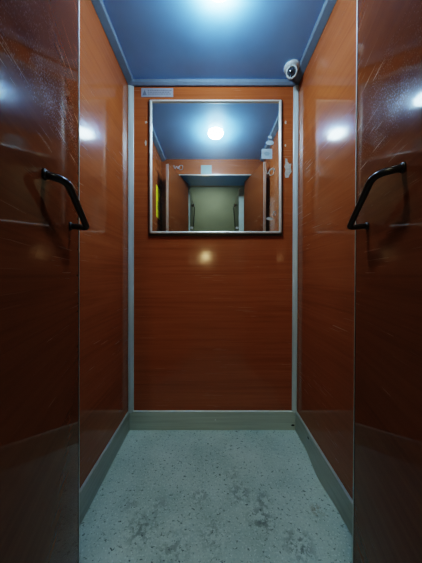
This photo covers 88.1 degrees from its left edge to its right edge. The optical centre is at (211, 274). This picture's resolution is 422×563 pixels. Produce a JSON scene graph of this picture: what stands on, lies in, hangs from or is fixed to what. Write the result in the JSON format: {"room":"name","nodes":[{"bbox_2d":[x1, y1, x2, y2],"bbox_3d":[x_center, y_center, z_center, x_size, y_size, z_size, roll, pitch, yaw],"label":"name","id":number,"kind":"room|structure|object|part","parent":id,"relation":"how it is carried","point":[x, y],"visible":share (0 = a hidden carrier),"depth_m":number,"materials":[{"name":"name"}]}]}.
{"room":"elevator interior","nodes":[
{"label":"elevator interior","id":0,"kind":"room"},
{"bbox_2d":[0,0,88,562],"bbox_3d":[-0.318,-0.045,0.439,0.070,1.924,0.453,0,0,-17],"label":"door","id":1,"kind":"structure","parent":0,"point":[41,211],"depth_m":0.41,"materials":[{"name":"brown wood"}]},
{"bbox_3d":[-0.327,-0.161,0.503,0.049,0.083,0.172,0,0,-17],"label":"handle","id":2,"kind":"part","parent":1,"relation":"part of","materials":[{"name":"metal"}]},
{"bbox_2d":[80,0,127,487],"bbox_3d":[-0.520,-0.120,0.870,0.030,2.100,0.960,0,0,0],"label":"wall","id":3,"kind":"structure","parent":0,"point":[103,84],"depth_m":1.00,"materials":[{"name":"brown wood"}]},
{"bbox_2d":[80,412,129,523],"bbox_3d":[-0.497,0.874,0.863,0.015,0.113,0.886,0,0,0],"label":"baseboard","id":4,"kind":"structure","parent":3,"relation":"attached to","point":[91,485],"depth_m":0.97,"materials":[{"name":"metal"}]},
{"bbox_2d":[91,0,133,83],"bbox_3d":[-0.485,-1.157,0.870,0.039,0.027,0.900,0,0,0],"label":"trim","id":5,"kind":"structure","parent":3,"relation":"attached to","point":[99,6],"depth_m":1.05,"materials":[{"name":"paint"}]},
{"bbox_2d":[134,87,292,409],"bbox_3d":[0.008,-0.120,1.335,1.026,2.100,0.030,0,0,0],"label":"wall","id":6,"kind":"structure","parent":0,"point":[213,314],"depth_m":1.32,"materials":[{"name":"brown wood"}]},
{"bbox_2d":[128,85,133,412],"bbox_3d":[-0.488,-0.155,1.313,0.033,1.970,0.014,0,0,0],"label":"trim","id":7,"kind":"structure","parent":6,"relation":"attached to","point":[130,87],"depth_m":1.31,"materials":[{"name":"metal"}]},
{"bbox_2d":[141,88,172,96],"bbox_3d":[-0.332,-1.103,1.318,0.193,0.054,0.003,0,0,0],"label":"plate","id":8,"kind":"object","parent":6,"relation":"attached to","point":[145,92],"visible":1,"depth_m":1.32,"materials":[{"name":"silver metal"}]},
{"bbox_2d":[129,410,295,429],"bbox_3d":[0.008,0.874,1.312,1.026,0.111,0.016,0,0,0],"label":"baseboard","id":9,"kind":"structure","parent":6,"relation":"attached to","point":[138,419],"depth_m":1.31,"materials":[{"name":"metal"}]},
{"bbox_2d":[128,79,298,86],"bbox_3d":[0.008,-1.154,1.309,1.026,0.032,0.022,0,0,0],"label":"trim","id":10,"kind":"structure","parent":6,"relation":"attached to","point":[136,82],"depth_m":1.30,"materials":[{"name":"paint"}]},
{"bbox_2d":[149,100,282,235],"bbox_3d":[0.021,-0.644,1.311,0.805,0.817,0.018,0,0,0],"label":"wall mirror","id":11,"kind":"object","parent":6,"relation":"attached to","point":[223,187],"visible":1,"depth_m":1.31,"materials":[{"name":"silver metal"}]},
{"bbox_3d":[-0.367,-0.647,1.311,0.013,0.799,0.018,0,0,0],"label":"frame","id":12,"kind":"part","parent":11,"relation":"part of","materials":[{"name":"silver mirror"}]},
{"bbox_3d":[0.021,-1.044,1.311,0.791,0.010,0.018,0,0,0],"label":"frame","id":13,"kind":"part","parent":11,"relation":"part of","materials":[{"name":"silver mirror"}]},
{"bbox_3d":[0.021,-0.255,1.311,0.791,0.014,0.018,0,0,0],"label":"frame","id":14,"kind":"part","parent":11,"relation":"part of","materials":[{"name":"silver mirror"}]},
{"bbox_2d":[262,149,271,158],"bbox_3d":[0.330,-0.729,1.311,0.064,0.061,0.001,0,0,0],"label":"sticker","id":15,"kind":"object","parent":11,"relation":"attached to","point":[266,153],"visible":1,"depth_m":1.31,"materials":[{"name":"white paper"}]},
{"bbox_3d":[0.410,-0.647,1.311,0.013,0.799,0.018,0,0,0],"label":"frame","id":16,"kind":"part","parent":11,"relation":"part of","materials":[{"name":"silver mirror"}]},
{"bbox_2d":[284,158,291,177],"bbox_3d":[0.460,-0.646,1.320,0.044,0.118,0.002,0,0,0],"label":"paper scrap","id":17,"kind":"object","parent":6,"relation":"attached to","point":[287,166],"visible":1,"depth_m":1.32,"materials":[{"name":"white paper"}]},
{"bbox_2d":[292,85,298,412],"bbox_3d":[0.501,-0.155,1.313,0.039,1.970,0.014,0,0,0],"label":"trim","id":18,"kind":"structure","parent":6,"relation":"attached to","point":[296,87],"depth_m":1.31,"materials":[{"name":"metal"}]},
{"bbox_2d":[103,0,324,78],"bbox_3d":[0.008,-1.185,0.870,1.086,0.030,0.960,0,0,0],"label":"ceiling","id":19,"kind":"structure","parent":0,"point":[158,39],"depth_m":1.07,"materials":[{"name":"blue paint"}]},
{"bbox_2d":[284,59,299,79],"bbox_3d":[0.449,-1.137,1.225,0.088,0.066,0.088,0,0,0],"label":"security camera","id":20,"kind":"object","parent":19,"relation":"attached to","point":[291,68],"visible":1,"depth_m":1.20,"materials":[{"name":"white plastic"}]},
{"bbox_2d":[80,430,352,562],"bbox_3d":[0.008,0.950,0.725,1.086,0.040,1.250,0,0,0],"label":"floor","id":21,"kind":"structure","parent":0,"point":[166,496],"depth_m":0.88,"materials":[{"name":"grey concrete"}]},
{"bbox_2d":[297,0,356,499],"bbox_3d":[0.530,-0.120,0.870,0.041,2.100,0.960,0,0,0],"label":"wall","id":22,"kind":"structure","parent":0,"point":[327,86],"depth_m":0.96,"materials":[{"name":"brown wood"}]},
{"bbox_2d":[293,0,336,83],"bbox_3d":[0.501,-1.157,0.870,0.039,0.027,0.900,0,0,0],"label":"trim","id":23,"kind":"structure","parent":22,"relation":"attached to","point":[328,6],"depth_m":1.05,"materials":[{"name":"paint"}]},
{"bbox_2d":[295,412,352,537],"bbox_3d":[0.497,0.874,0.863,0.026,0.113,0.886,0,0,0],"label":"baseboard","id":24,"kind":"structure","parent":22,"relation":"attached to","point":[324,471],"depth_m":0.94,"materials":[{"name":"metal"}]},
{"bbox_2d":[347,0,421,562],"bbox_3d":[0.383,-0.045,0.489,0.078,1.924,0.430,0,0,15],"label":"door","id":25,"kind":"structure","parent":22,"relation":"in","point":[386,215],"depth_m":0.49,"materials":[{"name":"brown wood"}]},
{"bbox_3d":[0.384,-0.176,0.531,0.056,0.098,0.184,0,0,15],"label":"handle","id":26,"kind":"part","parent":25,"relation":"part of","materials":[{"name":"metal"}]}
]}

